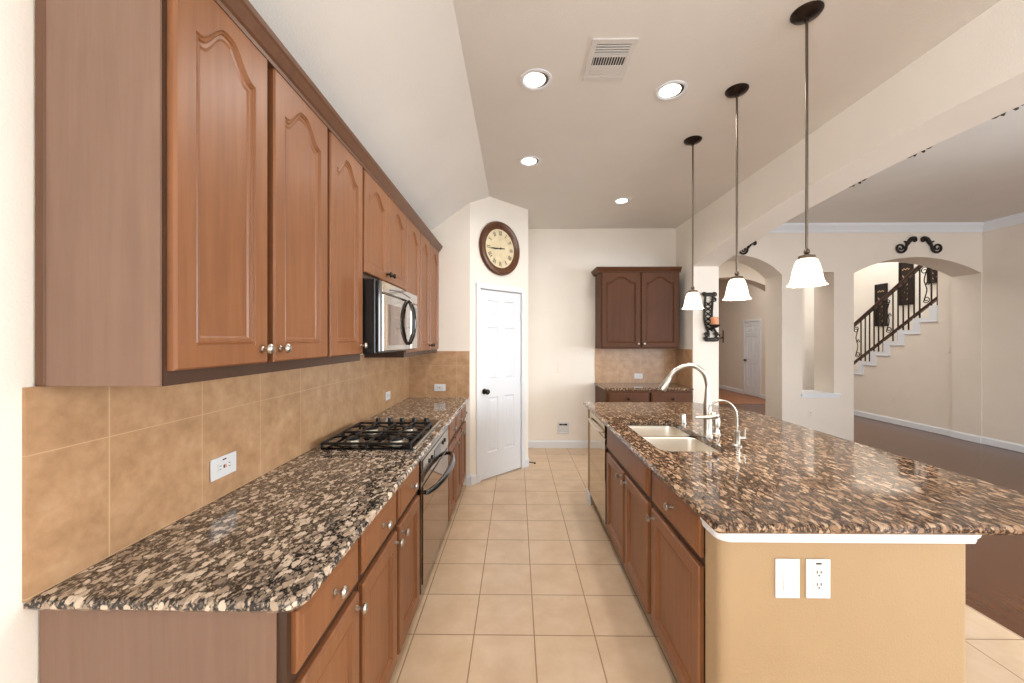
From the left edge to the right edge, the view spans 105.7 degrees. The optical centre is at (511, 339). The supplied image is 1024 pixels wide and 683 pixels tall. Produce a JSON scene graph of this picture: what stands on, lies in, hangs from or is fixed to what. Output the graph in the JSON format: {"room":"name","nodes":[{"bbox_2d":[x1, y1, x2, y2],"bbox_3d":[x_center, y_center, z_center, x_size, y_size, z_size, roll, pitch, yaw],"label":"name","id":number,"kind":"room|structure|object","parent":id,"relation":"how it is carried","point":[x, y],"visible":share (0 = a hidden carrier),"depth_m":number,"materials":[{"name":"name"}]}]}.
{"room":"kitchen","nodes":[
{"label":"kitchen","id":0,"kind":"room"},
{"bbox_2d":[0,0,362,682],"bbox_3d":[-1.175,0.250,0.414,0.120,2.500,7.400,0,0,1],"label":"wall","id":1,"kind":"structure","parent":0,"point":[19,626],"depth_m":0.87,"materials":[{"name":"beige paint"}]},
{"bbox_2d":[35,0,326,385],"bbox_3d":[-0.927,-0.406,1.281,0.354,1.028,0.769,0,0,1],"label":"upper cabinet","id":2,"kind":"object","parent":1,"relation":"attached to","point":[181,179],"visible":1,"depth_m":0.91,"materials":[{"name":"brown wood"}]},
{"bbox_2d":[22,355,408,602],"bbox_3d":[-1.087,0.351,2.446,0.009,0.487,3.134,0,0,1],"label":"backsplash","id":3,"kind":"structure","parent":1,"relation":"attached to","point":[105,469],"depth_m":1.18,"materials":[{"name":"tile"}]},
{"bbox_2d":[210,451,235,481],"bbox_3d":[-1.089,0.476,1.468,0.008,0.079,0.128,0,0,1],"label":"wall outlet","id":4,"kind":"object","parent":3,"relation":"attached to","point":[224,465],"visible":1,"depth_m":1.46,"materials":[{"name":"white plastic"}]},
{"bbox_2d":[218,459,230,472],"bbox_3d":[-1.087,0.476,1.468,0.002,0.033,0.066,0,0,1],"label":"receptacle","id":5,"kind":"object","parent":4,"relation":"attached to","point":[224,465],"depth_m":1.47,"materials":[{"name":"white plastic"}]},
{"bbox_2d":[385,391,389,400],"bbox_3d":[-1.067,0.480,3.343,0.008,0.072,0.116,0,0,1],"label":"wall outlet","id":6,"kind":"object","parent":3,"relation":"attached to","point":[387,394],"visible":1,"depth_m":3.32,"materials":[{"name":"white plastic"}]},
{"bbox_2d":[325,131,367,364],"bbox_3d":[-0.921,-0.406,1.853,0.354,1.028,0.375,0,0,1],"label":"upper cabinet","id":7,"kind":"object","parent":1,"relation":"attached to","point":[344,172],"visible":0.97,"depth_m":1.82,"materials":[{"name":"brown wood"}]},
{"bbox_2d":[363,170,405,289],"bbox_3d":[-0.914,-0.626,2.436,0.354,0.588,0.790,0,0,1],"label":"upper cabinet","id":8,"kind":"object","parent":1,"relation":"attached to","point":[384,223],"visible":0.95,"depth_m":2.34,"materials":[{"name":"brown wood"}]},
{"bbox_2d":[214,0,442,251],"bbox_3d":[-0.911,-0.943,2.436,0.355,0.086,3.145,0,0,1],"label":"crown molding","id":9,"kind":"structure","parent":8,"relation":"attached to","point":[242,13],"depth_m":1.45,"materials":[{"name":"brown wood"}]},
{"bbox_2d":[362,278,416,353],"bbox_3d":[-0.857,-0.127,2.433,0.449,0.397,0.775,0,0,1],"label":"microwave","id":10,"kind":"object","parent":8,"relation":"attached to","point":[389,311],"visible":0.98,"depth_m":2.16,"materials":[{"name":"silver metal"}]},
{"bbox_2d":[363,217,419,357],"bbox_3d":[-0.907,-0.396,3.038,0.354,1.048,0.415,0,0,1],"label":"upper cabinet","id":11,"kind":"object","parent":1,"relation":"attached to","point":[412,233],"visible":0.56,"depth_m":3.03,"materials":[{"name":"brown wood"}]},
{"bbox_2d":[418,233,438,354],"bbox_3d":[-0.900,-0.396,3.628,0.354,1.048,0.765,0,0,1],"label":"upper cabinet","id":12,"kind":"object","parent":1,"relation":"attached to","point":[429,256],"visible":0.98,"depth_m":3.54,"materials":[{"name":"brown wood"}]},
{"bbox_2d":[431,203,469,484],"bbox_3d":[-0.803,0.035,4.070,0.740,2.930,0.120,0,0,1],"label":"wall","id":13,"kind":"structure","parent":0,"point":[453,234],"depth_m":4.01,"materials":[{"name":"beige paint"}]},
{"bbox_2d":[409,351,469,397],"bbox_3d":[-0.752,0.355,4.005,0.626,0.480,0.009,0,0,1],"label":"backsplash","id":14,"kind":"structure","parent":13,"relation":"attached to","point":[451,369],"depth_m":4.00,"materials":[{"name":"tile"}]},
{"bbox_2d":[434,384,444,390],"bbox_3d":[-0.744,0.490,3.995,0.116,0.072,0.008,0,0,1],"label":"wall outlet","id":15,"kind":"object","parent":14,"relation":"attached to","point":[437,387],"visible":1,"depth_m":3.99,"materials":[{"name":"white plastic"}]},
{"bbox_2d":[470,197,527,474],"bbox_3d":[-0.162,-0.060,4.355,0.877,3.120,0.120,0,0,-44],"label":"wall","id":16,"kind":"structure","parent":0,"point":[484,211],"depth_m":4.16,"materials":[{"name":"beige paint"}]},
{"bbox_2d":[466,457,528,485],"bbox_3d":[-0.128,1.448,4.294,0.914,0.105,0.040,0,0,-43],"label":"baseboard","id":17,"kind":"structure","parent":16,"relation":"attached to","point":[471,480],"depth_m":4.02,"materials":[{"name":"white wood"}]},
{"bbox_2d":[479,221,519,275],"bbox_3d":[-0.124,-1.008,4.275,0.594,0.594,0.045,0,0,-44],"label":"wall clock","id":18,"kind":"object","parent":16,"relation":"attached to","point":[499,249],"visible":1,"depth_m":4.26,"materials":[{"name":"brown wood"}]},
{"bbox_2d":[476,282,524,482],"bbox_3d":[-0.104,0.448,4.305,0.738,2.104,0.109,0,0,-44],"label":"door","id":19,"kind":"structure","parent":16,"relation":"in","point":[500,316],"depth_m":4.31,"materials":[{"name":"white wood"}]},
{"bbox_2d":[528,228,675,439],"bbox_3d":[1.178,-0.050,5.457,2.230,3.100,0.120,0,0,1],"label":"wall","id":20,"kind":"structure","parent":0,"point":[561,282],"depth_m":5.40,"materials":[{"name":"beige paint"}]},
{"bbox_2d":[528,440,587,447],"bbox_3d":[0.678,1.448,5.394,0.950,0.105,0.016,0,0,1],"label":"baseboard","id":21,"kind":"structure","parent":20,"relation":"attached to","point":[531,443],"depth_m":5.39,"materials":[{"name":"white wood"}]},
{"bbox_2d":[557,422,568,433],"bbox_3d":[0.713,1.225,5.393,0.164,0.160,0.018,0,0,1],"label":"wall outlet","id":22,"kind":"object","parent":20,"relation":"attached to","point":[562,427],"visible":1,"depth_m":5.40,"materials":[{"name":"white plastic"}]},
{"bbox_2d":[595,348,674,382],"bbox_3d":[1.713,0.352,5.386,1.120,0.485,0.009,0,0,1],"label":"backsplash","id":23,"kind":"structure","parent":20,"relation":"attached to","point":[611,365],"depth_m":5.38,"materials":[{"name":"tile"}]},
{"bbox_2d":[634,373,642,378],"bbox_3d":[1.752,0.500,5.376,0.116,0.072,0.008,0,0,1],"label":"wall outlet","id":24,"kind":"object","parent":23,"relation":"attached to","point":[636,375],"visible":1,"depth_m":5.37,"materials":[{"name":"white plastic"}]},
{"bbox_2d":[595,272,678,348],"bbox_3d":[1.668,-0.393,5.195,1.025,1.015,0.382,0,0,1],"label":"upper cabinet","id":25,"kind":"object","parent":20,"relation":"attached to","point":[634,310],"visible":1,"depth_m":5.05,"materials":[{"name":"brown wood"}]},
{"bbox_2d":[591,267,681,276],"bbox_3d":[1.643,-0.913,5.195,1.095,0.066,0.388,0,0,1],"label":"strip","id":26,"kind":"object","parent":25,"relation":"on","point":[597,270],"visible":1,"depth_m":5.02,"materials":[{"name":"brown wood"}]},
{"bbox_2d":[675,349,691,386],"bbox_3d":[2.265,0.357,5.125,0.009,0.475,0.501,0,0,1],"label":"backsplash","id":27,"kind":"structure","parent":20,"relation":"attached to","point":[682,356],"depth_m":5.11,"materials":[{"name":"tile"}]},
{"bbox_2d":[249,0,1000,230],"bbox_3d":[0.518,-1.270,1.099,3.450,0.760,8.810,0,0,1],"label":"ceiling","id":28,"kind":"structure","parent":0,"point":[433,91],"depth_m":2.25,"materials":[{"name":"paint"}]},
{"bbox_2d":[519,156,540,166],"bbox_3d":[0.156,-1.544,3.358,0.190,0.012,0.190,0,0,1],"label":"recessed light","id":29,"kind":"object","parent":28,"relation":"in","point":[529,161],"visible":1,"depth_m":3.34,"materials":[{"name":"white"}]},
{"bbox_2d":[520,68,551,90],"bbox_3d":[0.143,-1.544,2.308,0.190,0.012,0.190,0,0,1],"label":"recessed light","id":30,"kind":"object","parent":28,"relation":"in","point":[536,79],"visible":1,"depth_m":2.30,"materials":[{"name":"white"}]},
{"bbox_2d":[582,38,638,80],"bbox_3d":[0.535,-1.543,2.149,0.236,0.014,0.320,0,0,1],"label":"ceiling vent","id":31,"kind":"object","parent":28,"relation":"in","point":[609,59],"visible":1,"depth_m":2.13,"materials":[{"name":"white metal"}]},
{"bbox_2d":[614,198,630,203],"bbox_3d":[1.228,-1.544,4.316,0.190,0.012,0.190,0,0,1],"label":"recessed light","id":32,"kind":"object","parent":28,"relation":"in","point":[619,200],"visible":1,"depth_m":4.30,"materials":[{"name":"white"}]},
{"bbox_2d":[655,80,687,100],"bbox_3d":[0.988,-1.544,2.409,0.190,0.012,0.190,0,0,1],"label":"recessed light","id":33,"kind":"object","parent":28,"relation":"in","point":[670,90],"visible":1,"depth_m":2.40,"materials":[{"name":"white"}]},
{"bbox_2d":[682,135,703,309],"bbox_3d":[1.400,-0.895,3.004,0.160,1.307,0.160,0,0,1],"label":"pendant lamp","id":34,"kind":"object","parent":28,"relation":"hanging from","point":[692,300],"visible":1,"depth_m":3.00,"materials":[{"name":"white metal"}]},
{"bbox_2d":[723,83,751,300],"bbox_3d":[1.393,-0.900,2.404,0.160,1.297,0.160,0,0,1],"label":"pendant lamp","id":35,"kind":"object","parent":28,"relation":"hanging from","point":[737,289],"visible":1,"depth_m":2.39,"materials":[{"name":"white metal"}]},
{"bbox_2d":[786,0,827,287],"bbox_3d":[1.393,-0.903,1.834,0.160,1.291,0.160,0,0,1],"label":"pendant lamp","id":36,"kind":"object","parent":28,"relation":"hanging from","point":[807,271],"visible":1,"depth_m":1.83,"materials":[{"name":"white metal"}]},
{"bbox_2d":[389,448,1023,682],"bbox_3d":[0.678,1.550,1.097,3.770,0.100,8.810,0,0,1],"label":"floor","id":37,"kind":"structure","parent":0,"point":[527,581],"depth_m":2.20,"materials":[{"name":"tile"}]},
{"bbox_2d":[39,540,367,682],"bbox_3d":[-0.786,1.062,1.101,0.637,0.877,0.396,0,0,1],"label":"base cabinet","id":38,"kind":"object","parent":37,"relation":"on","point":[317,641],"visible":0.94,"depth_m":0.91,"materials":[{"name":"brown wood"}]},
{"bbox_2d":[24,397,468,612],"bbox_3d":[-0.774,0.606,2.436,0.633,0.031,3.122,0,0,1],"label":"countertop","id":39,"kind":"structure","parent":38,"relation":"on","point":[267,545],"depth_m":1.14,"materials":[{"name":"stone"}]},
{"bbox_2d":[320,417,440,449],"bbox_3d":[-0.773,0.565,2.448,0.517,0.047,0.752,0,0,1],"label":"cooktop","id":40,"kind":"object","parent":39,"relation":"in","point":[378,433],"visible":1,"depth_m":2.28,"materials":[{"name":"black metal"}]},
{"bbox_2d":[356,492,403,682],"bbox_3d":[-0.781,1.062,1.502,0.637,0.877,0.405,0,0,1],"label":"base cabinet","id":41,"kind":"object","parent":37,"relation":"on","point":[376,585],"visible":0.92,"depth_m":1.49,"materials":[{"name":"brown wood"}]},
{"bbox_2d":[394,463,419,654],"bbox_3d":[-0.776,1.062,1.899,0.637,0.877,0.390,0,0,1],"label":"base cabinet","id":42,"kind":"object","parent":37,"relation":"on","point":[407,526],"visible":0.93,"depth_m":1.86,"materials":[{"name":"brown wood"}]},
{"bbox_2d":[417,427,454,594],"bbox_3d":[-0.738,1.062,2.529,0.700,0.875,0.866,0,0,1],"label":"oven","id":43,"kind":"object","parent":37,"relation":"on","point":[434,469],"visible":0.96,"depth_m":2.37,"materials":[{"name":"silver metal"}]},
{"bbox_2d":[448,418,459,521],"bbox_3d":[-0.762,1.062,3.137,0.637,0.877,0.345,0,0,1],"label":"base cabinet","id":44,"kind":"object","parent":37,"relation":"on","point":[452,442],"visible":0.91,"depth_m":3.13,"materials":[{"name":"brown wood"}]},
{"bbox_2d":[453,410,464,501],"bbox_3d":[-0.758,1.062,3.482,0.637,0.877,0.345,0,0,1],"label":"base cabinet","id":45,"kind":"object","parent":37,"relation":"on","point":[458,419],"visible":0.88,"depth_m":3.47,"materials":[{"name":"brown wood"}]},
{"bbox_2d":[459,404,467,486],"bbox_3d":[-0.754,1.062,3.824,0.637,0.877,0.340,0,0,1],"label":"base cabinet","id":46,"kind":"object","parent":37,"relation":"on","point":[464,412],"visible":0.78,"depth_m":3.81,"materials":[{"name":"brown wood"}]},
{"bbox_2d":[588,411,607,524],"bbox_3d":[0.976,1.062,3.200,0.632,0.875,0.600,0,0,1],"label":"dishwasher","id":47,"kind":"object","parent":37,"relation":"on","point":[598,448],"visible":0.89,"depth_m":3.10,"materials":[{"name":"silver metal"}]},
{"bbox_2d":[595,385,691,401],"bbox_3d":[1.687,1.062,5.055,1.067,0.877,0.662,0,0,1],"label":"base cabinet","id":48,"kind":"object","parent":37,"relation":"on","point":[601,395],"visible":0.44,"depth_m":4.76,"materials":[{"name":"brown wood"}]},
{"bbox_2d":[594,383,693,390],"bbox_3d":[1.699,0.606,5.068,1.120,0.031,0.625,0,0,1],"label":"countertop","id":49,"kind":"structure","parent":48,"relation":"on","point":[605,386],"depth_m":4.82,"materials":[{"name":"stone"}]},
{"bbox_2d":[607,428,693,613],"bbox_3d":[0.975,1.062,2.419,0.637,0.877,0.950,0,0,1],"label":"base cabinet","id":50,"kind":"object","parent":37,"relation":"on","point":[629,479],"visible":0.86,"depth_m":2.28,"materials":[{"name":"brown wood"}]},
{"bbox_2d":[646,471,704,682],"bbox_3d":[0.966,1.062,1.659,0.637,0.877,0.569,0,0,1],"label":"base cabinet","id":51,"kind":"object","parent":37,"relation":"on","point":[677,532],"visible":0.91,"depth_m":1.61,"materials":[{"name":"brown wood"}]},
{"bbox_2d":[586,409,981,682],"bbox_3d":[1.099,1.062,2.455,0.841,0.877,2.416,0,0,1],"label":"kitchen island","id":52,"kind":"object","parent":37,"relation":"on","point":[894,612],"visible":0.66,"depth_m":1.27,"materials":[{"name":"beige paint"}]},
{"bbox_2d":[775,559,799,597],"bbox_3d":[0.899,0.778,1.263,0.079,0.128,0.012,0,0,1],"label":"light switch","id":53,"kind":"object","parent":52,"relation":"attached to","point":[787,571],"visible":1,"depth_m":1.26,"materials":[{"name":"white plastic"}]},
{"bbox_2d":[583,402,1023,534],"bbox_3d":[1.328,0.606,2.456,1.331,0.031,2.457,0,0,1],"label":"island countertop","id":54,"kind":"structure","parent":52,"relation":"on","point":[785,477],"depth_m":1.59,"materials":[{"name":"stone"}]},
{"bbox_2d":[627,425,718,451],"bbox_3d":[0.976,0.718,2.439,0.390,0.190,0.800,0,0,1],"label":"sink","id":55,"kind":"object","parent":54,"relation":"in","point":[663,437],"visible":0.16,"depth_m":2.48,"materials":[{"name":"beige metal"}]},
{"bbox_2d":[679,413,686,422],"bbox_3d":[1.217,0.556,2.766,0.054,0.065,0.054,0,0,1],"label":"air gap","id":56,"kind":"object","parent":54,"relation":"on","point":[682,415],"visible":1,"depth_m":2.75,"materials":[{"name":"silver metal"}]},
{"bbox_2d":[659,363,718,437],"bbox_3d":[1.076,0.364,2.355,0.359,0.449,0.088,0,0,1],"label":"kitchen faucet","id":57,"kind":"object","parent":54,"relation":"on","point":[707,417],"visible":1,"depth_m":2.35,"materials":[{"name":"silver metal"}]},
{"bbox_2d":[712,417,720,434],"bbox_3d":[1.253,0.533,2.426,0.103,0.112,0.051,0,0,1],"label":"soap dispenser","id":58,"kind":"object","parent":54,"relation":"on","point":[716,423],"visible":0.73,"depth_m":2.41,"materials":[{"name":"silver metal"}]},
{"bbox_2d":[708,400,745,446],"bbox_3d":[1.193,0.460,2.156,0.203,0.258,0.051,0,0,1],"label":"tap","id":59,"kind":"object","parent":54,"relation":"on","point":[737,437],"visible":1,"depth_m":2.15,"materials":[{"name":"silver metal"}]},
{"bbox_2d":[806,559,829,598],"bbox_3d":[0.998,0.778,1.264,0.079,0.128,0.008,0,0,1],"label":"wall outlet","id":60,"kind":"object","parent":52,"relation":"attached to","point":[817,570],"visible":1,"depth_m":1.26,"materials":[{"name":"white plastic"}]},
{"bbox_2d":[814,569,823,589],"bbox_3d":[0.998,0.778,1.261,0.032,0.068,0.002,0,0,1],"label":"receptacle","id":61,"kind":"object","parent":60,"relation":"attached to","point":[818,573],"depth_m":1.26,"materials":[{"name":"white plastic"}]},
{"bbox_2d":[719,279,764,396],"bbox_3d":[6.526,-0.210,11.685,0.120,3.420,4.680,0,0,1],"label":"wall","id":62,"kind":"structure","parent":0,"point":[732,314],"depth_m":11.21,"materials":[{"name":"paint"}]},
{"bbox_2d":[743,319,760,397],"bbox_3d":[6.408,0.477,10.411,0.084,2.045,0.752,0,0,1],"label":"door","id":63,"kind":"structure","parent":62,"relation":"in","point":[751,329],"depth_m":10.37,"materials":[{"name":"white wood"}]},
{"bbox_2d":[719,388,764,403],"bbox_3d":[4.835,1.551,11.645,6.400,0.098,5.000,0,0,1],"label":"floor","id":64,"kind":"structure","parent":0,"point":[733,397],"depth_m":9.96,"materials":[{"name":"brown wood"}]},
{"bbox_2d":[719,261,804,389],"bbox_3d":[4.066,-0.210,8.703,4.730,3.420,0.300,0,0,1],"label":"wall","id":65,"kind":"structure","parent":0,"point":[727,270],"depth_m":8.54,"materials":[{"name":"paint"}]},
{"bbox_2d":[805,287,813,389],"bbox_3d":[7.198,-1.050,9.277,1.520,5.100,0.120,0,0,1],"label":"wall","id":66,"kind":"structure","parent":0,"point":[809,291],"depth_m":9.22,"materials":[{"name":"paint"}]},
{"bbox_2d":[676,0,1023,405],"bbox_3d":[2.385,-0.100,1.232,0.320,3.200,8.920,0,0,1],"label":"wall","id":67,"kind":"structure","parent":0,"point":[974,76],"depth_m":2.54,"materials":[{"name":"beige paint"}]},
{"bbox_2d":[701,292,719,341],"bbox_3d":[2.467,-0.290,4.783,0.219,0.620,0.145,0,0,1],"label":"candle sconce","id":68,"kind":"object","parent":67,"relation":"attached to","point":[714,294],"visible":0.99,"depth_m":4.82,"materials":[{"name":"black metal"}]},
{"bbox_2d":[711,316,717,323],"bbox_3d":[2.490,-0.240,4.771,0.086,0.100,0.086,0,0,1],"label":"candle","id":69,"kind":"object","parent":68,"relation":"on","point":[714,320],"visible":0.92,"depth_m":4.73,"materials":[{"name":"brown wax"}]},
{"bbox_2d":[709,324,719,327],"bbox_3d":[2.490,-0.170,4.771,0.124,0.040,0.123,0,0,1],"label":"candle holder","id":70,"kind":"object","parent":68,"relation":"attached to","point":[712,325],"depth_m":4.73,"materials":[{"name":"black metal"}]},
{"bbox_2d":[992,104,1023,118],"bbox_3d":[2.565,-1.277,2.000,0.018,0.218,0.182,0,0,1],"label":"scroll","id":71,"kind":"object","parent":67,"relation":"attached to","point":[1017,108],"visible":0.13,"depth_m":2.02,"materials":[{"name":"black metal"}]},
{"bbox_2d":[727,232,980,441],"bbox_3d":[4.700,-0.210,5.836,4.205,3.420,0.380,0,0,1],"label":"wall","id":72,"kind":"structure","parent":0,"point":[774,256],"depth_m":5.65,"materials":[{"name":"paint"}]},
{"bbox_2d":[739,241,756,254],"bbox_3d":[3.429,-1.345,5.641,0.258,0.211,0.046,0,0,1],"label":"scroll","id":73,"kind":"object","parent":72,"relation":"attached to","point":[755,242],"visible":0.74,"depth_m":5.63,"materials":[{"name":"black metal"}]},
{"bbox_2d":[808,410,812,417],"bbox_3d":[4.346,1.080,5.646,0.072,0.116,0.008,0,0,1],"label":"wall outlet","id":74,"kind":"object","parent":72,"relation":"attached to","point":[810,412],"visible":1,"depth_m":5.64,"materials":[{"name":"paint"}]},
{"bbox_2d":[801,390,840,397],"bbox_3d":[4.488,0.806,5.833,0.560,0.057,0.430,0,0,1],"label":"sill","id":75,"kind":"structure","parent":72,"relation":"attached to","point":[805,393],"depth_m":5.63,"materials":[{"name":"white"}]},
{"bbox_2d":[896,236,917,252],"bbox_3d":[5.710,-1.377,5.614,0.306,0.249,0.055,0,0,1],"label":"scroll","id":76,"kind":"object","parent":72,"relation":"attached to","point":[913,238],"visible":1,"depth_m":5.60,"materials":[{"name":"black metal"}]},
{"bbox_2d":[920,236,942,252],"bbox_3d":[6.066,-1.377,5.610,0.306,0.249,0.055,0,0,1],"label":"scroll","id":77,"kind":"object","parent":72,"relation":"attached to","point":[924,238],"visible":1,"depth_m":5.60,"materials":[{"name":"black metal"}]},
{"bbox_2d":[719,404,1023,637],"bbox_3d":[5.259,1.552,2.889,5.350,0.096,12.500,0,0,1],"label":"floor","id":78,"kind":"structure","parent":0,"point":[994,565],"depth_m":4.28,"materials":[{"name":"brown wood"}]},
{"bbox_2d":[854,305,937,374],"bbox_3d":[7.301,0.469,7.617,0.956,2.057,2.798,0,0,1],"label":"staircase","id":79,"kind":"structure","parent":78,"relation":"on","point":[933,310],"depth_m":6.83,"materials":[{"name":"white wood"}]},
{"bbox_2d":[854,265,937,364],"bbox_3d":[6.887,-0.002,7.498,0.090,2.998,2.525,0,0,1],"label":"stair railing","id":80,"kind":"object","parent":79,"relation":"attached to","point":[916,269],"visible":0.62,"depth_m":7.00,"materials":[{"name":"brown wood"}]},
{"bbox_2d":[854,262,936,369],"bbox_3d":[7.848,-1.050,7.559,0.120,5.100,3.500,0,0,1],"label":"wall","id":81,"kind":"structure","parent":0,"point":[865,280],"depth_m":8.25,"materials":[{"name":"beige paint"}]},
{"bbox_2d":[875,283,887,325],"bbox_3d":[7.779,-0.735,8.175,0.031,0.890,0.270,0,0,1],"label":"carved panel","id":82,"kind":"object","parent":81,"relation":"attached to","point":[881,290],"visible":0.64,"depth_m":8.19,"materials":[{"name":"black wood"}]},
{"bbox_2d":[898,262,913,305],"bbox_3d":[7.773,-1.120,7.653,0.031,0.860,0.274,0,0,1],"label":"carved panel","id":83,"kind":"object","parent":81,"relation":"attached to","point":[904,269],"visible":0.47,"depth_m":7.66,"materials":[{"name":"black wood"}]},
{"bbox_2d":[927,268,936,283],"bbox_3d":[7.766,-1.485,7.113,0.031,0.870,0.285,0,0,1],"label":"carved panel","id":84,"kind":"object","parent":81,"relation":"attached to","point":[934,272],"visible":0.13,"depth_m":7.15,"materials":[{"name":"black wood"}]},
{"bbox_2d":[785,105,1023,222],"bbox_3d":[4.554,-1.740,1.157,4.620,0.120,9.020,0,0,1],"label":"ceiling","id":85,"kind":"structure","parent":0,"point":[976,174],"depth_m":4.22,"materials":[{"name":"paint"}]},
{"bbox_2d":[854,223,1023,444],"bbox_3d":[6.842,-0.210,2.693,0.120,3.420,11.945,0,0,1],"label":"wall","id":86,"kind":"structure","parent":0,"point":[1002,248],"depth_m":5.60,"materials":[{"name":"paint"}]},
{"bbox_2d":[769,212,1023,232],"bbox_3d":[4.654,-1.620,1.196,4.220,0.120,8.900,0,0,1],"label":"crown molding","id":87,"kind":"structure","parent":86,"relation":"attached to","point":[893,227],"depth_m":5.58,"materials":[{"name":"white"}]},
{"bbox_2d":[854,410,1023,452],"bbox_3d":[6.775,1.448,2.962,0.043,0.105,12.480,0,0,1],"label":"baseboard","id":88,"kind":"structure","parent":86,"relation":"attached to","point":[955,434],"depth_m":6.07,"materials":[{"name":"white wood"}]},
{"bbox_2d":[952,232,981,435],"bbox_3d":[6.870,-0.210,5.811,0.135,3.420,0.380,0,0,1],"label":"wall","id":89,"kind":"structure","parent":86,"relation":"attached to","point":[966,289],"depth_m":5.81,"materials":[{"name":"paint"}]},
{"bbox_3d":[4.138,-0.210,14.013,4.950,3.420,0.120,0,0,1],"label":"wall","id":90,"kind":"structure","parent":0,"visible":0},
{"bbox_2d":[719,385,764,398],"bbox_3d":[4.100,1.448,11.603,4.730,0.105,4.700,0,0,1],"label":"baseboard","id":91,"kind":"structure","parent":90,"relation":"attached to","point":[720,386],"depth_m":11.29,"materials":[{"name":"white wood"}]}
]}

